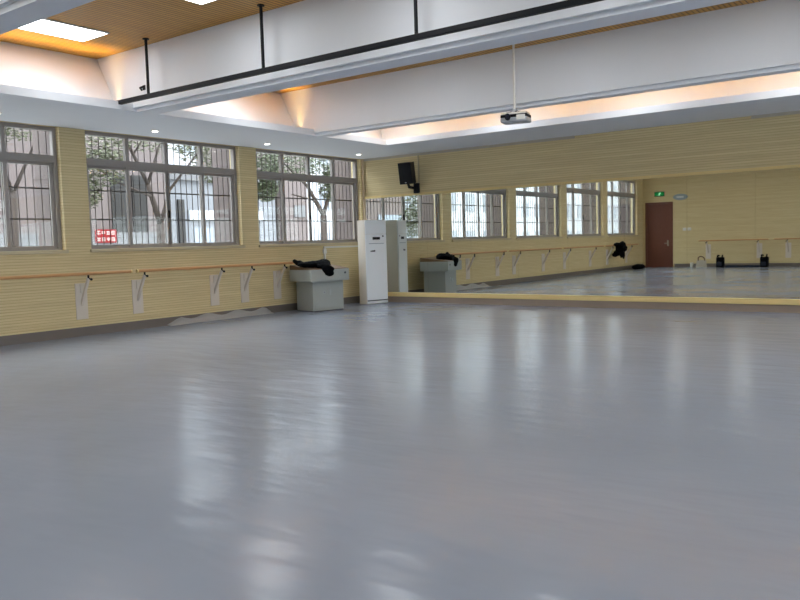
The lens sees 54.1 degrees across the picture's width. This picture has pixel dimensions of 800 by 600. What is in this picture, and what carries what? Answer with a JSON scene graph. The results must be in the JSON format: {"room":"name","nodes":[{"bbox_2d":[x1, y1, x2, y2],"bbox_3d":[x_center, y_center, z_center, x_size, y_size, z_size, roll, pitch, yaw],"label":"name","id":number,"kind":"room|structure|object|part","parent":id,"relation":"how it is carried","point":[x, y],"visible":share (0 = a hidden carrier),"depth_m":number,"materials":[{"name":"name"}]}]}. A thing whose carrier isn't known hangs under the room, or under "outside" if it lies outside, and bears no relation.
{"room":"exercise studio","nodes":[
{"label":"exercise studio","id":0,"kind":"room"},
{"bbox_2d":[32,130,51,245],"bbox_3d":[-5.798,-1.432,13.281,0.579,4.550,0.420,1,5,37],"label":"pier","id":1,"kind":"object","parent":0,"point":[42,142],"visible":0.14,"depth_m":13.12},
{"bbox_2d":[0,121,362,335],"bbox_3d":[-6.763,-1.381,11.257,0.280,4.300,19.924,1,5,37],"label":"wall","id":2,"kind":"structure","parent":0,"point":[31,305],"depth_m":13.77,"materials":[{"name":"brown wood"}]},
{"bbox_2d":[0,122,68,254],"bbox_3d":[-6.602,-1.706,11.460,0.367,2.139,3.430,1,5,37],"label":"window","id":3,"kind":"structure","parent":2,"relation":"in","point":[50,161],"depth_m":12.49,"materials":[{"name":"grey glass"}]},
{"bbox_3d":[-6.338,-1.447,11.802,0.030,1.392,0.892,1,5,37],"label":"sash","id":4,"kind":"part","parent":3,"relation":"part of","materials":[{"name":"clear glass"}]},
{"bbox_2d":[0,127,52,246],"bbox_3d":[-6.740,-1.712,11.562,0.024,2.134,3.370,1,5,37],"label":"security grille","id":5,"kind":"object","parent":3,"relation":"attached to","point":[9,186],"depth_m":12.57,"materials":[{"name":"grey metal"}]},
{"bbox_3d":[-5.894,-1.508,12.460,0.030,1.392,0.838,1,5,37],"label":"sash","id":6,"kind":"part","parent":3,"relation":"part of","materials":[{"name":"clear glass"}]},
{"bbox_3d":[-6.483,-0.664,11.470,0.145,0.054,3.430,1,5,37],"label":"sill","id":7,"kind":"part","parent":3,"relation":"part of","materials":[{"name":"brown wood"}]},
{"bbox_2d":[0,270,132,319],"bbox_3d":[-5.847,0.013,12.062,0.288,0.790,3.854,1,5,37],"label":"ballet barre","id":8,"kind":"object","parent":2,"relation":"attached to","point":[81,299],"visible":1,"depth_m":12.96,"materials":[{"name":"orange wood"}]},
{"bbox_3d":[-5.773,-0.348,11.973,0.051,0.052,3.850,1,5,37],"label":"rail","id":9,"kind":"part","parent":8,"relation":"part of","materials":[{"name":"orange wood"}]},
{"bbox_3d":[-5.297,0.021,13.034,0.016,0.600,0.210,1,5,37],"label":"bracket plate","id":10,"kind":"part","parent":8,"relation":"part of","materials":[{"name":"white paint"}]},
{"bbox_2d":[85,131,245,251],"bbox_3d":[-4.324,-1.996,14.525,0.367,2.139,3.430,1,5,37],"label":"window","id":11,"kind":"structure","parent":2,"relation":"in","point":[126,165],"depth_m":14.51,"materials":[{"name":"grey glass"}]},
{"bbox_3d":[-5.051,-1.616,13.594,0.030,1.392,0.838,1,5,37],"label":"sash","id":12,"kind":"part","parent":11,"relation":"part of","materials":[{"name":"clear glass"}]},
{"bbox_3d":[-4.550,-1.675,14.209,0.030,1.392,0.892,1,5,37],"label":"sash","id":13,"kind":"part","parent":11,"relation":"part of","materials":[{"name":"clear glass"}]},
{"bbox_3d":[-4.205,-0.955,14.536,0.145,0.054,3.430,1,5,37],"label":"sill","id":14,"kind":"part","parent":11,"relation":"part of","materials":[{"name":"brown wood"}]},
{"bbox_3d":[-4.061,-1.738,14.868,0.030,1.392,0.892,1,5,37],"label":"sash","id":15,"kind":"part","parent":11,"relation":"part of","materials":[{"name":"grey metal"}]},
{"bbox_3d":[-3.616,-1.799,15.525,0.030,1.392,0.838,1,5,37],"label":"sash","id":16,"kind":"part","parent":11,"relation":"part of","materials":[{"name":"grey metal"}]},
{"bbox_2d":[0,296,359,345],"bbox_3d":[-6.599,0.693,11.300,0.015,0.150,19.474,1,5,37],"label":"baseboard","id":17,"kind":"structure","parent":2,"relation":"attached to","point":[142,324],"depth_m":13.44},
{"bbox_2d":[131,261,293,313],"bbox_3d":[-3.483,-0.288,15.243,0.288,0.790,3.904,1,5,37],"label":"ballet barre","id":18,"kind":"object","parent":2,"relation":"attached to","point":[137,285],"visible":0.97,"depth_m":15.26,"materials":[{"name":"orange wood"}]},
{"bbox_3d":[-4.655,-0.061,13.899,0.016,0.600,0.210,1,5,37],"label":"bracket plate","id":19,"kind":"part","parent":18,"relation":"part of","materials":[{"name":"white paint"}]},
{"bbox_3d":[-3.620,-0.193,15.291,0.016,0.600,0.210,1,5,37],"label":"bracket plate","id":20,"kind":"part","parent":18,"relation":"part of","materials":[{"name":"white paint"}]},
{"bbox_3d":[-3.409,-0.650,15.154,0.051,0.052,3.900,1,5,37],"label":"rail","id":21,"kind":"part","parent":18,"relation":"part of","materials":[{"name":"orange wood"}]},
{"bbox_3d":[-3.156,-0.252,15.915,0.016,0.600,0.210,1,5,37],"label":"bracket plate","id":22,"kind":"part","parent":18,"relation":"part of","materials":[{"name":"white paint"}]},
{"bbox_3d":[-2.609,-0.322,16.652,0.016,0.600,0.210,1,5,37],"label":"bracket plate","id":23,"kind":"part","parent":18,"relation":"part of","materials":[{"name":"white paint"}]},
{"bbox_2d":[256,149,358,246],"bbox_3d":[-2.047,-2.287,17.591,0.367,2.139,3.430,1,5,37],"label":"window","id":24,"kind":"structure","parent":2,"relation":"in","point":[281,176],"depth_m":17.60,"materials":[{"name":"grey metal"}]},
{"bbox_3d":[-2.773,-1.907,16.659,0.030,1.392,0.838,1,5,37],"label":"sash","id":25,"kind":"part","parent":24,"relation":"part of","materials":[{"name":"clear glass"}]},
{"bbox_3d":[-2.272,-1.966,17.275,0.030,1.392,0.892,1,5,37],"label":"sash","id":26,"kind":"part","parent":24,"relation":"part of","materials":[{"name":"grey metal"}]},
{"bbox_3d":[-1.927,-1.246,17.601,0.145,0.054,3.430,1,5,37],"label":"sill","id":27,"kind":"part","parent":24,"relation":"part of","materials":[{"name":"grey stone"}]},
{"bbox_3d":[-1.783,-2.029,17.933,0.030,1.392,0.892,1,5,37],"label":"sash","id":28,"kind":"part","parent":24,"relation":"part of","materials":[{"name":"clear glass"}]},
{"bbox_3d":[-1.338,-2.090,18.590,0.030,1.392,0.838,1,5,37],"label":"sash","id":29,"kind":"part","parent":24,"relation":"part of","materials":[{"name":"grey metal"}]},
{"bbox_2d":[323,245,357,258],"bbox_3d":[-1.298,-1.050,18.376,0.038,0.445,1.490,1,5,37],"label":"cable trunking","id":30,"kind":"object","parent":2,"relation":"attached to","point":[324,247],"visible":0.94,"depth_m":17.93,"materials":[{"name":"white plastic"}]},
{"bbox_2d":[361,159,364,219],"bbox_3d":[-0.856,-1.801,18.940,0.040,3.174,0.034,1,5,37],"label":"cable trunking","id":31,"kind":"object","parent":2,"relation":"attached to","point":[362,160],"visible":0.36,"depth_m":18.86,"materials":[{"name":"beige plastic"}]},
{"bbox_2d":[212,148,231,241],"bbox_3d":[-3.520,-1.722,16.346,0.579,4.550,0.420,1,5,37],"label":"pier","id":32,"kind":"object","parent":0,"point":[219,163],"visible":0.14,"depth_m":16.16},
{"bbox_2d":[334,160,353,239],"bbox_3d":[-1.242,-2.013,19.412,0.579,4.550,0.420,1,5,37],"label":"pier","id":33,"kind":"object","parent":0,"point":[348,167],"visible":0.14,"depth_m":19.21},
{"bbox_2d":[0,0,765,93],"bbox_3d":[-0.319,-3.410,6.276,16.480,0.100,19.924,1,5,37],"label":"ceiling","id":34,"kind":"structure","parent":0,"point":[127,22],"depth_m":10.17,"materials":[{"name":"brown wood"}]},
{"bbox_2d":[0,0,94,34],"bbox_3d":[-1.148,-2.806,5.110,14.000,0.885,0.400,1,5,37],"label":"ceiling beam","id":35,"kind":"structure","parent":34,"relation":"attached to","point":[14,14],"depth_m":6.54,"materials":[{"name":"white paint"}]},
{"bbox_2d":[17,18,108,41],"bbox_3d":[-4.396,-3.521,10.229,0.620,0.020,0.940,1,5,37],"label":"recessed light","id":36,"kind":"object","parent":34,"relation":"in","point":[46,26],"visible":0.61,"depth_m":10.21,"materials":[{"name":"white plastic"}]},
{"bbox_2d":[0,41,381,138],"bbox_3d":[-3.164,-3.385,13.434,0.490,0.831,11.414,1,5,37],"label":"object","id":37,"kind":"structure","parent":34,"relation":"attached to","point":[20,65],"depth_m":11.41,"materials":[{"name":"white paint"}]},
{"bbox_2d":[185,0,215,4],"bbox_3d":[-2.387,-3.470,8.742,0.620,0.020,0.940,1,5,37],"label":"recessed light","id":38,"kind":"object","parent":34,"relation":"in","point":[201,2],"visible":1,"depth_m":9.18,"materials":[{"name":"white plastic"}]},
{"bbox_2d":[188,0,212,3],"bbox_3d":[-2.387,-3.471,8.741,0.590,0.014,0.910,1,5,37],"label":"diffuser","id":39,"kind":"object","parent":38,"relation":"attached to","point":[193,1],"depth_m":9.18,"materials":[{"name":"white plastic"}]},
{"bbox_2d":[117,0,603,104],"bbox_3d":[0.688,-3.088,7.717,12.395,0.810,0.090,1,5,37],"label":"rail","id":40,"kind":"object","parent":34,"relation":"hanging from","point":[416,36],"visible":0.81,"depth_m":8.56,"materials":[{"name":"black metal"}]},
{"bbox_3d":[-3.488,-3.208,10.809,0.038,0.758,0.040,1,5,37],"label":"rod","id":41,"kind":"part","parent":40,"relation":"part of","materials":[{"name":"black paint"}]},
{"bbox_3d":[-1.665,-3.162,9.458,0.038,0.758,0.040,1,5,37],"label":"rod","id":42,"kind":"part","parent":40,"relation":"part of","materials":[{"name":"black paint"}]},
{"bbox_3d":[0.159,-3.115,8.108,0.038,0.758,0.040,1,5,37],"label":"rod","id":43,"kind":"part","parent":40,"relation":"part of","materials":[{"name":"black paint"}]},
{"bbox_2d":[97,0,738,115],"bbox_3d":[1.011,-3.082,8.015,14.000,0.885,0.420,1,5,37],"label":"ceiling beam","id":44,"kind":"structure","parent":34,"relation":"attached to","point":[304,29],"depth_m":9.16,"materials":[{"name":"white paint"}]},
{"bbox_2d":[500,44,530,124],"bbox_3d":[1.686,-3.204,11.504,0.400,1.190,0.306,0,5,25],"label":"projector","id":45,"kind":"object","parent":34,"relation":"hanging from","point":[514,116],"visible":0.96,"depth_m":11.49,"materials":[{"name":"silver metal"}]},
{"bbox_3d":[1.706,-2.739,11.554,0.376,0.035,0.248,0,5,25],"label":"casing","id":46,"kind":"part","parent":45,"relation":"part of","materials":[{"name":"white plastic"}]},
{"bbox_3d":[1.709,-2.650,11.560,0.400,0.075,0.272,0,5,25],"label":"casing","id":47,"kind":"part","parent":45,"relation":"part of","materials":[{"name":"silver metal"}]},
{"bbox_3d":[1.754,-2.666,11.389,0.128,0.070,0.014,0,5,25],"label":"panel","id":48,"kind":"part","parent":45,"relation":"part of","materials":[{"name":"white plastic"}]},
{"bbox_2d":[280,0,799,137],"bbox_3d":[3.271,-3.370,11.056,14.000,0.885,0.300,1,5,37],"label":"ceiling beam","id":49,"kind":"structure","parent":34,"relation":"attached to","point":[757,39],"depth_m":11.42,"materials":[{"name":"white paint"}]},
{"bbox_2d":[381,71,799,139],"bbox_3d":[4.867,-3.601,13.203,14.200,0.831,0.490,1,5,37],"label":"trim","id":50,"kind":"structure","parent":34,"relation":"attached to","point":[791,79],"depth_m":13.81,"materials":[{"name":"white paint"}]},
{"bbox_2d":[0,302,799,599],"bbox_3d":[-0.192,0.977,6.597,16.480,0.100,19.924,1,5,37],"label":"floor","id":51,"kind":"structure","parent":0,"point":[389,450],"depth_m":5.08,"materials":[{"name":"grey plastic"}]},
{"bbox_2d":[168,307,272,325],"bbox_3d":[-3.457,0.301,15.405,0.127,0.149,2.600,1,5,37],"label":"flap","id":52,"kind":"object","parent":51,"relation":"on","point":[261,311],"visible":1,"depth_m":15.33,"materials":[{"name":"grey plastic"}]},
{"bbox_2d":[289,264,348,311],"bbox_3d":[-1.716,-0.271,16.798,1.000,0.985,0.800,-5,6,-41],"label":"lectern","id":53,"kind":"object","parent":51,"relation":"on","point":[317,291],"visible":0.96,"depth_m":16.57,"materials":[{"name":"grey laminate"}]},
{"bbox_2d":[293,259,333,275],"bbox_3d":[-1.755,-0.685,16.532,0.901,0.386,0.558,-5,6,-41],"label":"jacket","id":54,"kind":"object","parent":53,"relation":"on","point":[324,264],"visible":0.99,"depth_m":16.40,"materials":[{"name":"black fabric"}]},
{"bbox_3d":[-1.733,-0.712,16.769,0.980,0.100,0.770,-5,6,-41],"label":"sloped lid","id":55,"kind":"part","parent":53,"relation":"part of","materials":[{"name":"grey laminate"}]},
{"bbox_3d":[-1.531,-0.099,16.606,0.670,0.540,0.007,-5,6,-41],"label":"cabinet door","id":56,"kind":"part","parent":53,"relation":"part of","materials":[{"name":"grey laminate"}]},
{"bbox_2d":[357,220,387,303],"bbox_3d":[-0.634,-0.890,18.291,0.600,1.940,0.324,-5,5,-37],"label":"air conditioner","id":57,"kind":"object","parent":51,"relation":"on","point":[372,250],"visible":1,"depth_m":18.14,"materials":[{"name":"white plastic"}]},
{"bbox_2d":[364,220,385,233],"bbox_3d":[-0.571,-1.687,18.120,0.592,0.318,0.032,-5,5,-37],"label":"outlet","id":58,"kind":"object","parent":57,"relation":"attached to","point":[370,226],"depth_m":18.09,"materials":[{"name":"white plastic"}]},
{"bbox_3d":[-0.544,-0.765,18.187,0.592,1.520,0.032,-5,5,-37],"label":"panel","id":59,"kind":"part","parent":57,"relation":"part of","materials":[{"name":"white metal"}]},
{"bbox_3d":[-0.522,0.044,18.248,0.592,0.056,0.028,-5,5,-37],"label":"kick plate","id":60,"kind":"part","parent":57,"relation":"part of","materials":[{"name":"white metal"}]},
{"bbox_2d":[0,84,799,158],"bbox_3d":[2.138,-2.848,9.545,16.000,0.112,11.414,1,5,37],"label":"ceiling","id":61,"kind":"structure","parent":0,"point":[17,104],"depth_m":13.45,"materials":[{"name":"white paint"}]},
{"bbox_2d":[364,114,799,196],"bbox_3d":[5.636,-1.964,14.298,16.000,4.300,0.220,1,5,37],"label":"wall","id":62,"kind":"structure","parent":0,"point":[740,142],"depth_m":15.22,"materials":[{"name":"brown wood"}]},
{"bbox_2d":[365,198,387,280],"bbox_3d":[-0.567,-1.314,18.810,0.649,2.235,0.026,1,5,37],"label":"mirror panel","id":63,"kind":"object","parent":62,"relation":"attached to","point":[375,208],"visible":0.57,"depth_m":18.71,"materials":[{"name":"white metal"}]},
{"bbox_2d":[385,195,428,292],"bbox_3d":[0.163,-1.296,18.270,1.164,2.235,0.026,1,5,37],"label":"mirror panel","id":64,"kind":"object","parent":62,"relation":"attached to","point":[406,217],"visible":1,"depth_m":18.25,"materials":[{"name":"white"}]},
{"bbox_2d":[398,161,419,192],"bbox_3d":[0.220,-2.784,17.805,0.340,0.706,0.480,1,5,33],"label":"loudspeaker","id":65,"kind":"object","parent":62,"relation":"attached to","point":[406,170],"visible":1,"depth_m":17.65,"materials":[{"name":"black plastic"}]},
{"bbox_2d":[398,163,411,183],"bbox_3d":[0.112,-2.845,17.633,0.320,0.455,0.086,1,5,33],"label":"grille","id":66,"kind":"object","parent":65,"relation":"attached to","point":[404,169],"depth_m":17.62,"materials":[{"name":"black metal"}]},
{"bbox_2d":[417,155,419,182],"bbox_3d":[0.421,-3.018,17.921,0.025,0.674,0.024,1,5,37],"label":"cable","id":67,"kind":"object","parent":62,"relation":"attached to","point":[417,155],"visible":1,"depth_m":17.90,"materials":[{"name":"beige plastic"}]},
{"bbox_2d":[426,192,471,292],"bbox_3d":[1.099,-1.272,17.576,1.164,2.235,0.026,1,5,37],"label":"mirror panel","id":68,"kind":"object","parent":62,"relation":"attached to","point":[448,214],"visible":1,"depth_m":17.56,"materials":[{"name":"white"}]},
{"bbox_2d":[364,136,574,160],"bbox_3d":[1.306,-3.305,17.229,5.400,0.049,0.034,1,5,37],"label":"cable trunking","id":69,"kind":"object","parent":62,"relation":"attached to","point":[567,137],"visible":1,"depth_m":16.98,"materials":[{"name":"beige plastic"}]},
{"bbox_2d":[470,188,518,293],"bbox_3d":[2.031,-1.249,16.886,1.154,2.235,0.026,1,5,37],"label":"mirror panel","id":70,"kind":"object","parent":62,"relation":"attached to","point":[493,213],"visible":1,"depth_m":16.87,"materials":[{"name":"white metal"}]},
{"bbox_2d":[517,184,568,294],"bbox_3d":[2.950,-1.226,16.205,1.134,2.235,0.026,1,5,37],"label":"mirror panel","id":71,"kind":"object","parent":62,"relation":"attached to","point":[542,211],"visible":1,"depth_m":16.18,"materials":[{"name":"white metal"}]},
{"bbox_2d":[364,164,799,198],"bbox_3d":[5.536,-2.301,14.176,15.930,0.055,0.042,1,5,37],"label":"trim","id":72,"kind":"structure","parent":62,"relation":"attached to","point":[796,165],"depth_m":15.33,"materials":[{"name":"yellow wood"}]},
{"bbox_2d":[387,296,799,312],"bbox_3d":[5.601,0.123,14.347,15.930,0.135,0.060,1,5,37],"label":"baseboard","id":73,"kind":"structure","parent":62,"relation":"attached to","point":[487,301],"depth_m":15.39,"materials":[{"name":"beige wood"}]},
{"bbox_2d":[388,292,799,304],"bbox_3d":[5.592,0.006,14.330,15.930,0.100,0.080,1,5,37],"label":"trim","id":74,"kind":"structure","parent":62,"relation":"attached to","point":[400,294],"depth_m":15.36,"materials":[{"name":"yellow wood"}]},
{"bbox_2d":[567,180,624,295],"bbox_3d":[3.878,-1.202,15.517,1.174,2.235,0.026,1,5,37],"label":"mirror panel","id":75,"kind":"object","parent":62,"relation":"attached to","point":[596,242],"visible":1,"depth_m":15.49,"materials":[{"name":"white"}]},
{"bbox_2d":[624,176,686,296],"bbox_3d":[4.826,-1.178,14.815,1.184,2.235,0.026,1,5,37],"label":"mirror panel","id":76,"kind":"object","parent":62,"relation":"attached to","point":[655,209],"visible":1,"depth_m":14.79,"materials":[{"name":"white metal"}]},
{"bbox_2d":[687,171,754,297],"bbox_3d":[5.772,-1.154,14.114,1.169,2.235,0.026,1,5,37],"label":"mirror panel","id":77,"kind":"object","parent":62,"relation":"attached to","point":[720,206],"visible":1,"depth_m":14.10,"materials":[{"name":"white metal"}]},
{"bbox_2d":[751,110,799,118],"bbox_3d":[8.838,-3.115,11.650,6.750,0.049,0.034,1,5,37],"label":"cable trunking","id":78,"kind":"object","parent":62,"relation":"attached to","point":[790,112],"visible":1,"depth_m":13.41,"materials":[{"name":"beige plastic"}]},
{"bbox_2d":[755,168,799,298],"bbox_3d":[6.708,-1.131,13.421,1.159,2.235,0.026,1,5,37],"label":"mirror panel","id":79,"kind":"object","parent":62,"relation":"attached to","point":[777,191],"visible":1,"depth_m":13.54,"materials":[{"name":"white metal"}]},
{"label":"outside","id":80,"kind":"structure","parent":0,"visible":0},
{"bbox_3d":[2.365,0.844,10.817,105.000,0.100,100.000,1,5,37],"label":"ground","id":81,"kind":"structure","parent":80,"visible":0},
{"bbox_2d":[4,127,32,246],"bbox_3d":[-8.726,-1.990,17.587,1.660,5.211,3.106,1,5,37],"label":"tree","id":82,"kind":"object","parent":81,"relation":"on","point":[14,202],"visible":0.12,"depth_m":17.58,"materials":[{"name":"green plant"}]},
{"bbox_2d":[0,128,172,246],"bbox_3d":[-12.396,-3.903,22.585,5.085,8.500,10.000,1,5,37],"label":"building","id":83,"kind":"structure","parent":81,"relation":"on","point":[18,144],"depth_m":23.50,"materials":[{"name":"white concrete"}]},
{"bbox_2d":[95,229,116,242],"bbox_3d":[-8.744,-1.903,23.310,0.010,0.395,0.714,1,5,37],"label":"notice","id":84,"kind":"object","parent":83,"relation":"attached to","point":[99,236],"visible":0.85,"depth_m":23.31,"materials":[{"name":"red paper"}]},
{"bbox_2d":[110,175,127,231],"bbox_3d":[-8.462,-2.933,23.740,0.070,1.730,0.620,1,5,37],"label":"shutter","id":85,"kind":"object","parent":83,"relation":"hanging from","point":[119,211],"depth_m":23.64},
{"bbox_2d":[130,175,148,231],"bbox_3d":[-8.064,-2.984,24.276,0.070,1.730,0.520,1,5,37],"label":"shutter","id":86,"kind":"object","parent":83,"relation":"hanging from","point":[136,196],"depth_m":24.21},
{"bbox_2d":[85,135,211,243],"bbox_3d":[-6.171,-2.206,20.274,1.668,5.100,5.909,1,5,30],"label":"tree","id":87,"kind":"object","parent":81,"relation":"on","point":[156,210],"visible":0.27,"depth_m":19.27,"materials":[{"name":"green plant"}]},
{"bbox_2d":[169,173,277,242],"bbox_3d":[-7.743,-2.335,29.116,4.250,4.150,4.950,1,5,37],"label":"building","id":88,"kind":"structure","parent":81,"relation":"on","point":[267,213],"depth_m":26.73,"materials":[{"name":"grey stone"}]},
{"bbox_2d":[168,144,331,239],"bbox_3d":[-7.686,-8.528,59.879,8.080,12.000,36.000,1,5,37],"label":"building","id":89,"kind":"structure","parent":81,"relation":"on","point":[170,154],"depth_m":55.50,"materials":[{"name":"grey"}]},
{"bbox_2d":[196,146,308,240],"bbox_3d":[-6.001,-3.757,31.748,5.060,6.500,1.250,1,5,37],"label":"building","id":90,"kind":"structure","parent":81,"relation":"on","point":[302,191],"depth_m":30.20,"materials":[{"name":"white concrete"}]},
{"bbox_2d":[256,153,330,239],"bbox_3d":[-2.980,-2.496,24.468,1.469,4.875,4.277,1,5,37],"label":"tree","id":91,"kind":"object","parent":81,"relation":"on","point":[267,188],"visible":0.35,"depth_m":23.93,"materials":[{"name":"green plant"}]}
]}

